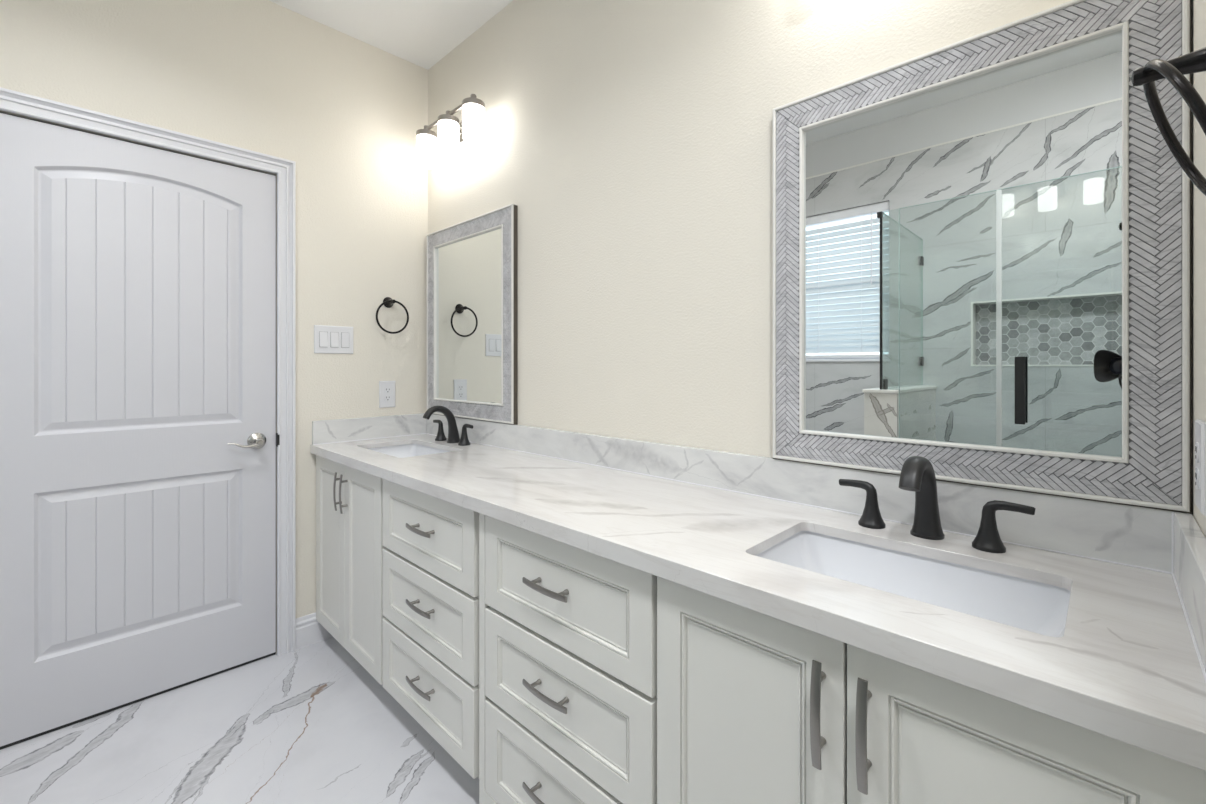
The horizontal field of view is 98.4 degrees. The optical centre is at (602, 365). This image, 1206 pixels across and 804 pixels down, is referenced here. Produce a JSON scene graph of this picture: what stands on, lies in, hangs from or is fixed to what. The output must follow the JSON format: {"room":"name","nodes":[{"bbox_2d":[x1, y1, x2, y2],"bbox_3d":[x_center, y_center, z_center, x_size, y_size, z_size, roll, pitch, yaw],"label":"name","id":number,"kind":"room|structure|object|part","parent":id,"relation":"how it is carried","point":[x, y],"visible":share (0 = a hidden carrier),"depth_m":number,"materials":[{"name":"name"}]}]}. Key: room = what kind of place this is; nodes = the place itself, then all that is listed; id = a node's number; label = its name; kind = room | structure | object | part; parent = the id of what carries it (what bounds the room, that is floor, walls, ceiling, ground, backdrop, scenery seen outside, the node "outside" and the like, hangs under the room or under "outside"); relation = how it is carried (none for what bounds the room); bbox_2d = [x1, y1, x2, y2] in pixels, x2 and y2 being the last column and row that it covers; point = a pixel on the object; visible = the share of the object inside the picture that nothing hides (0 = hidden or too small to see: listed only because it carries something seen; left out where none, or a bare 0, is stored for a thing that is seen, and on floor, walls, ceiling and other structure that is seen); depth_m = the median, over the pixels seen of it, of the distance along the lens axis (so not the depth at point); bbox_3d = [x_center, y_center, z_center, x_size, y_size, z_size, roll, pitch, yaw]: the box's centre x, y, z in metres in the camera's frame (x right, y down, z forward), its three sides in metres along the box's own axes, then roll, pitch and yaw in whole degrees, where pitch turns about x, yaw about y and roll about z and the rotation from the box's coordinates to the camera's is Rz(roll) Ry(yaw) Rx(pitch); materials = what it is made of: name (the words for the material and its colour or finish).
{"room":"bathroom","nodes":[
{"label":"bathroom","id":0,"kind":"room"},
{"bbox_2d":[0,0,427,653],"bbox_3d":[-1.814,-0.155,1.854,0.120,2.765,2.480,0,0,44],"label":"wall","id":1,"kind":"structure","parent":0,"point":[267,77],"depth_m":2.30,"materials":[{"name":"beige paint"}]},
{"bbox_2d":[0,112,279,749],"bbox_3d":[-1.665,0.206,1.917,0.106,2.043,0.824,0,0,44],"label":"door","id":2,"kind":"structure","parent":1,"relation":"in","point":[139,439],"depth_m":1.88,"materials":[{"name":"white paint"}]},
{"bbox_3d":[-1.438,0.318,2.094,0.116,0.027,0.019,0,0,-42],"label":"lever","id":3,"kind":"part","parent":2,"relation":"part of","materials":[{"name":"silver metal"}]},
{"bbox_3d":[-1.417,0.311,2.142,0.062,0.068,0.068,0,0,44],"label":"handle","id":4,"kind":"part","parent":2,"relation":"part of","materials":[{"name":"silver metal"}]},
{"bbox_3d":[-1.380,0.312,2.208,0.020,0.056,0.009,0,0,44],"label":"strike plate","id":5,"kind":"part","parent":2,"relation":"part of","materials":[{"name":"black metal"}]},
{"bbox_2d":[0,87,295,655],"bbox_3d":[-1.661,0.173,1.908,0.024,2.109,0.950,0,0,44],"label":"trim","id":6,"kind":"structure","parent":1,"relation":"attached to","point":[11,101],"depth_m":2.21,"materials":[{"name":"white paint"}]},
{"bbox_2d":[296,612,332,649],"bbox_3d":[-1.273,1.163,2.316,0.015,0.130,0.174,0,0,44],"label":"baseboard","id":7,"kind":"structure","parent":1,"relation":"attached to","point":[309,631],"depth_m":2.29,"materials":[{"name":"white paint"}]},
{"bbox_2d":[314,325,352,353],"bbox_3d":[-1.222,-0.119,2.370,0.012,0.126,0.167,0,0,44],"label":"light switch","id":8,"kind":"object","parent":1,"relation":"attached to","point":[327,339],"visible":1,"depth_m":2.36,"materials":[{"name":"white plastic"}]},
{"bbox_2d":[312,413,425,444],"bbox_3d":[-1.092,0.296,2.497,0.021,0.106,0.549,0,0,44],"label":"backsplash","id":9,"kind":"structure","parent":1,"relation":"attached to","point":[364,428],"depth_m":2.46,"materials":[{"name":"grey stone"}]},
{"bbox_2d":[379,381,394,407],"bbox_3d":[-1.054,0.138,2.546,0.008,0.130,0.079,0,0,44],"label":"wall outlet","id":10,"kind":"object","parent":1,"relation":"attached to","point":[386,388],"visible":1,"depth_m":2.54,"materials":[{"name":"white plastic"}]},
{"bbox_2d":[384,395,390,400],"bbox_3d":[-1.052,0.158,2.545,0.002,0.029,0.034,0,0,44],"label":"receptacle","id":11,"kind":"object","parent":10,"relation":"attached to","point":[386,397],"depth_m":2.54,"materials":[{"name":"white plastic"}]},
{"bbox_2d":[384,387,390,392],"bbox_3d":[-1.052,0.118,2.545,0.002,0.029,0.034,0,0,44],"label":"receptacle","id":12,"kind":"object","parent":10,"relation":"attached to","point":[386,389],"depth_m":2.54,"materials":[{"name":"white plastic"}]},
{"bbox_2d":[376,297,408,333],"bbox_3d":[-1.029,-0.247,2.529,0.068,0.182,0.163,0,0,44],"label":"towel ring","id":13,"kind":"object","parent":1,"relation":"attached to","point":[388,302],"visible":1,"depth_m":2.53,"materials":[{"name":"black metal"}]},
{"bbox_3d":[-1.029,-0.311,2.529,0.068,0.053,0.053,0,0,44],"label":"post","id":14,"kind":"part","parent":13,"relation":"part of","materials":[{"name":"black metal"}]},
{"bbox_2d":[0,637,478,803],"bbox_3d":[-0.670,1.288,0.829,3.190,0.120,2.600,0,0,44],"label":"floor","id":15,"kind":"structure","parent":0,"point":[310,724],"depth_m":1.67,"materials":[{"name":"white tile"}]},
{"bbox_2d":[316,455,385,684],"bbox_3d":[-0.856,0.807,2.255,0.691,0.841,0.561,0,0,44],"label":"base cabinet","id":16,"kind":"object","parent":15,"relation":"on","point":[349,501],"visible":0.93,"depth_m":2.03,"materials":[{"name":"white paint"}]},
{"bbox_3d":[-1.148,0.760,2.203,0.338,0.735,0.020,0,0,44],"label":"door","id":17,"kind":"part","parent":16,"relation":"part of","materials":[{"name":"white paint"}]},
{"bbox_3d":[-1.062,0.502,2.092,0.015,0.152,0.039,0,0,44],"label":"pull handle","id":18,"kind":"part","parent":16,"relation":"part of","materials":[{"name":"silver metal"}]},
{"bbox_3d":[-1.019,0.502,2.050,0.015,0.152,0.039,0,0,44],"label":"pull handle","id":19,"kind":"part","parent":16,"relation":"part of","materials":[{"name":"silver metal"}]},
{"bbox_3d":[-0.901,0.760,1.965,0.342,0.735,0.020,0,0,44],"label":"door","id":20,"kind":"part","parent":16,"relation":"part of","materials":[{"name":"white paint"}]},
{"bbox_2d":[310,434,1205,770],"bbox_3d":[-0.156,0.367,1.586,2.633,0.037,0.555,0,0,44],"label":"countertop","id":21,"kind":"structure","parent":16,"relation":"on","point":[1125,667],"depth_m":0.85,"materials":[{"name":"white stone"}]},
{"bbox_2d":[368,444,450,457],"bbox_3d":[-0.832,0.444,2.224,0.491,0.148,0.312,0,0,44],"label":"sink","id":22,"kind":"object","parent":21,"relation":"in","point":[406,450],"visible":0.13,"depth_m":2.42,"materials":[{"name":"white ceramic"}]},
{"bbox_2d":[423,405,472,445],"bbox_3d":[-0.723,0.262,2.337,0.345,0.172,0.176,0,0,44],"label":"faucet","id":23,"kind":"object","parent":21,"relation":"on","point":[453,434],"visible":1,"depth_m":2.35,"materials":[{"name":"black metal"}]},
{"bbox_3d":[-0.777,0.301,2.460,0.096,0.095,0.053,0,0,44],"label":"handle","id":24,"kind":"part","parent":23,"relation":"part of","materials":[{"name":"black metal"}]},
{"bbox_3d":[-0.723,0.262,2.337,0.059,0.172,0.176,0,0,44],"label":"spout","id":25,"kind":"part","parent":23,"relation":"part of","materials":[{"name":"black metal"}]},
{"bbox_3d":[-0.598,0.301,2.287,0.096,0.095,0.053,0,0,44],"label":"handle","id":26,"kind":"part","parent":23,"relation":"part of","materials":[{"name":"black metal"}]},
{"bbox_2d":[755,531,1070,636],"bbox_3d":[0.517,0.444,0.917,0.491,0.148,0.312,0,0,44],"label":"sink","id":27,"kind":"object","parent":21,"relation":"in","point":[1029,605],"visible":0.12,"depth_m":0.99,"materials":[{"name":"white ceramic"}]},
{"bbox_2d":[839,456,1035,552],"bbox_3d":[0.627,0.262,1.030,0.345,0.172,0.176,0,0,44],"label":"faucet","id":28,"kind":"object","parent":21,"relation":"on","point":[917,475],"visible":1,"depth_m":1.04,"materials":[{"name":"black metal"}]},
{"bbox_3d":[0.573,0.301,1.153,0.096,0.095,0.053,0,0,44],"label":"handle","id":29,"kind":"part","parent":28,"relation":"part of","materials":[{"name":"black metal"}]},
{"bbox_3d":[0.627,0.262,1.030,0.059,0.172,0.176,0,0,44],"label":"spout","id":30,"kind":"part","parent":28,"relation":"part of","materials":[{"name":"black metal"}]},
{"bbox_3d":[0.752,0.301,0.979,0.096,0.095,0.053,0,0,44],"label":"handle","id":31,"kind":"part","parent":28,"relation":"part of","materials":[{"name":"black metal"}]},
{"bbox_2d":[383,479,478,778],"bbox_3d":[-0.387,0.807,1.801,0.612,0.841,0.561,0,0,44],"label":"base cabinet","id":32,"kind":"object","parent":15,"relation":"on","point":[431,552],"visible":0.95,"depth_m":1.58,"materials":[{"name":"white paint"}]},
{"bbox_3d":[-0.563,0.991,1.608,0.152,0.015,0.039,0,0,44],"label":"pull handle","id":33,"kind":"part","parent":32,"relation":"part of","materials":[{"name":"silver metal"}]},
{"bbox_3d":[-0.563,0.747,1.608,0.152,0.015,0.039,0,0,44],"label":"pull handle","id":34,"kind":"part","parent":32,"relation":"part of","materials":[{"name":"silver metal"}]},
{"bbox_3d":[-0.563,0.505,1.608,0.152,0.015,0.039,0,0,44],"label":"pull handle","id":35,"kind":"part","parent":32,"relation":"part of","materials":[{"name":"silver metal"}]},
{"bbox_3d":[-0.557,1.008,1.631,0.588,0.240,0.020,0,0,44],"label":"drawer","id":36,"kind":"part","parent":32,"relation":"part of","materials":[{"name":"white paint"}]},
{"bbox_3d":[-0.557,0.759,1.631,0.588,0.232,0.020,0,0,44],"label":"drawer","id":37,"kind":"part","parent":32,"relation":"part of","materials":[{"name":"white paint"}]},
{"bbox_3d":[-0.557,0.512,1.631,0.588,0.239,0.020,0,0,44],"label":"drawer","id":38,"kind":"part","parent":32,"relation":"part of","materials":[{"name":"white paint"}]},
{"bbox_2d":[479,513,656,803],"bbox_3d":[0.052,0.807,1.377,0.607,0.841,0.561,0,0,44],"label":"base cabinet","id":39,"kind":"object","parent":15,"relation":"on","point":[568,633],"visible":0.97,"depth_m":1.17,"materials":[{"name":"white paint"}]},
{"bbox_3d":[-0.127,0.991,1.186,0.152,0.015,0.039,0,0,44],"label":"pull handle","id":40,"kind":"part","parent":39,"relation":"part of","materials":[{"name":"silver metal"}]},
{"bbox_3d":[-0.127,0.747,1.186,0.152,0.015,0.039,0,0,44],"label":"pull handle","id":41,"kind":"part","parent":39,"relation":"part of","materials":[{"name":"silver metal"}]},
{"bbox_3d":[-0.127,0.505,1.186,0.152,0.015,0.039,0,0,44],"label":"pull handle","id":42,"kind":"part","parent":39,"relation":"part of","materials":[{"name":"silver metal"}]},
{"bbox_3d":[-0.103,1.008,1.192,0.566,0.240,0.020,0,0,44],"label":"drawer","id":43,"kind":"part","parent":39,"relation":"part of","materials":[{"name":"white paint"}]},
{"bbox_3d":[-0.103,0.759,1.192,0.566,0.232,0.020,0,0,44],"label":"drawer","id":44,"kind":"part","parent":39,"relation":"part of","materials":[{"name":"white paint"}]},
{"bbox_3d":[-0.103,0.512,1.192,0.566,0.239,0.020,0,0,44],"label":"drawer","id":45,"kind":"part","parent":39,"relation":"part of","materials":[{"name":"white paint"}]},
{"bbox_2d":[657,576,1205,803],"bbox_3d":[0.527,0.807,0.917,0.713,0.841,0.561,0,0,44],"label":"base cabinet","id":46,"kind":"object","parent":15,"relation":"on","point":[753,707],"visible":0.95,"depth_m":0.75,"materials":[{"name":"white paint"}]},
{"bbox_3d":[0.230,0.760,0.870,0.339,0.735,0.020,0,0,44],"label":"door","id":47,"kind":"part","parent":46,"relation":"part of","materials":[{"name":"white paint"}]},
{"bbox_3d":[0.315,0.502,0.758,0.015,0.152,0.039,0,0,44],"label":"pull handle","id":48,"kind":"part","parent":46,"relation":"part of","materials":[{"name":"silver metal"}]},
{"bbox_3d":[0.360,0.502,0.715,0.015,0.152,0.039,0,0,44],"label":"pull handle","id":49,"kind":"part","parent":46,"relation":"part of","materials":[{"name":"silver metal"}]},
{"bbox_3d":[0.478,0.760,0.629,0.346,0.735,0.020,0,0,44],"label":"door","id":50,"kind":"part","parent":46,"relation":"part of","materials":[{"name":"white paint"}]},
{"bbox_2d":[269,0,512,69],"bbox_3d":[-0.670,-1.597,0.829,3.190,0.120,2.600,0,0,44],"label":"ceiling","id":51,"kind":"structure","parent":0,"point":[421,33],"depth_m":2.32,"materials":[{"name":"white paint"}]},
{"bbox_2d":[428,0,1191,512],"bbox_3d":[0.193,-0.155,1.720,3.190,2.765,0.120,0,0,44],"label":"wall","id":52,"kind":"structure","parent":0,"point":[631,141],"depth_m":1.68,"materials":[{"name":"beige paint"}]},
{"bbox_2d":[416,94,484,168],"bbox_3d":[-0.678,-1.054,2.373,0.508,0.192,0.152,0,0,44],"label":"vanity light","id":53,"kind":"object","parent":52,"relation":"attached to","point":[452,134],"visible":1,"depth_m":2.31,"materials":[{"name":"white glass"}]},
{"bbox_3d":[-0.846,-1.026,2.496,0.091,0.135,0.091,0,0,44],"label":"lamp shade","id":54,"kind":"part","parent":53,"relation":"part of","materials":[{"name":"white glass"}]},
{"bbox_3d":[-0.698,-1.026,2.353,0.091,0.135,0.091,0,0,44],"label":"lamp shade","id":55,"kind":"part","parent":53,"relation":"part of","materials":[{"name":"white glass"}]},
{"bbox_3d":[-0.633,-1.093,2.420,0.150,0.100,0.021,0,0,44],"label":"plate","id":56,"kind":"part","parent":53,"relation":"part of","materials":[{"name":"silver metal"}]},
{"bbox_3d":[-0.550,-1.026,2.209,0.091,0.135,0.091,0,0,44],"label":"lamp shade","id":57,"kind":"part","parent":53,"relation":"part of","materials":[{"name":"white glass"}]},
{"bbox_2d":[427,204,517,424],"bbox_3d":[-0.629,-0.214,2.413,0.737,0.914,0.026,0,0,44],"label":"wall mirror","id":58,"kind":"object","parent":52,"relation":"attached to","point":[472,264],"visible":0.94,"depth_m":2.37,"materials":[{"name":"white mirror"}]},
{"bbox_3d":[-0.633,-0.215,2.409,0.592,0.770,0.015,0,0,44],"label":"trim","id":59,"kind":"part","parent":58,"relation":"part of","materials":[{"name":"white wood"}]},
{"bbox_2d":[437,228,500,403],"bbox_3d":[-0.628,-0.215,2.414,0.580,0.758,0.003,0,0,44],"label":"mirror glass","id":60,"kind":"object","parent":58,"relation":"attached to","point":[468,264],"depth_m":2.40,"materials":[{"name":"white"}]},
{"bbox_2d":[426,414,1172,573],"bbox_3d":[0.029,0.296,1.779,2.593,0.106,0.021,0,0,44],"label":"backsplash","id":61,"kind":"structure","parent":52,"relation":"attached to","point":[1132,536],"depth_m":1.21,"materials":[{"name":"grey stone"}]},
{"bbox_2d":[773,0,1190,513],"bbox_3d":[0.711,-0.214,1.115,0.729,0.914,0.026,0,0,44],"label":"wall mirror","id":62,"kind":"object","parent":52,"relation":"attached to","point":[982,242],"visible":0.96,"depth_m":1.04,"materials":[{"name":"white mirror"}]},
{"bbox_2d":[804,30,1121,457],"bbox_3d":[0.712,-0.215,1.117,0.572,0.758,0.003,0,0,44],"label":"mirror glass","id":63,"kind":"object","parent":62,"relation":"attached to","point":[963,229],"depth_m":1.06,"materials":[{"name":"white"}]},
{"bbox_3d":[0.707,-0.215,1.111,0.584,0.770,0.015,0,0,44],"label":"trim","id":64,"kind":"part","parent":62,"relation":"part of","materials":[{"name":"white wood"}]},
{"bbox_2d":[1192,0,1205,537],"bbox_3d":[0.278,-0.155,-0.172,0.435,2.765,2.480,0,0,44],"label":"wall","id":65,"kind":"structure","parent":0,"point":[1198,6],"depth_m":0.81,"materials":[{"name":"beige paint"}]},
{"bbox_2d":[1131,47,1205,195],"bbox_3d":[0.638,-0.265,0.571,0.082,0.183,0.176,0,0,44],"label":"towel ring","id":66,"kind":"object","parent":65,"relation":"attached to","point":[1174,70],"visible":1,"depth_m":0.58,"materials":[{"name":"black metal"}]},
{"bbox_3d":[0.638,-0.331,0.571,0.082,0.053,0.053,0,0,44],"label":"post","id":67,"kind":"part","parent":66,"relation":"part of","materials":[{"name":"black metal"}]},
{"bbox_2d":[1171,511,1205,682],"bbox_3d":[0.783,0.296,0.681,0.023,0.106,0.549,0,0,44],"label":"backsplash","id":68,"kind":"structure","parent":65,"relation":"attached to","point":[1188,542],"depth_m":0.71,"materials":[{"name":"grey stone"}]},
{"bbox_2d":[1195,419,1205,515],"bbox_3d":[0.873,0.145,0.761,0.008,0.130,0.079,0,0,44],"label":"wall outlet","id":69,"kind":"object","parent":65,"relation":"attached to","point":[1200,425],"visible":1,"depth_m":0.74,"materials":[{"name":"white plastic"}]},
{"bbox_2d":[1195,468,1198,488],"bbox_3d":[0.871,0.165,0.763,0.002,0.029,0.034,0,0,44],"label":"receptacle","id":70,"kind":"object","parent":69,"relation":"attached to","point":[1196,469],"depth_m":0.76,"materials":[{"name":"white plastic"}]},
{"bbox_2d":[1195,441,1198,461],"bbox_3d":[0.871,0.126,0.763,0.002,0.029,0.034,0,0,44],"label":"receptacle","id":71,"kind":"object","parent":69,"relation":"attached to","point":[1196,442],"depth_m":0.76,"materials":[{"name":"white plastic"}]}
]}

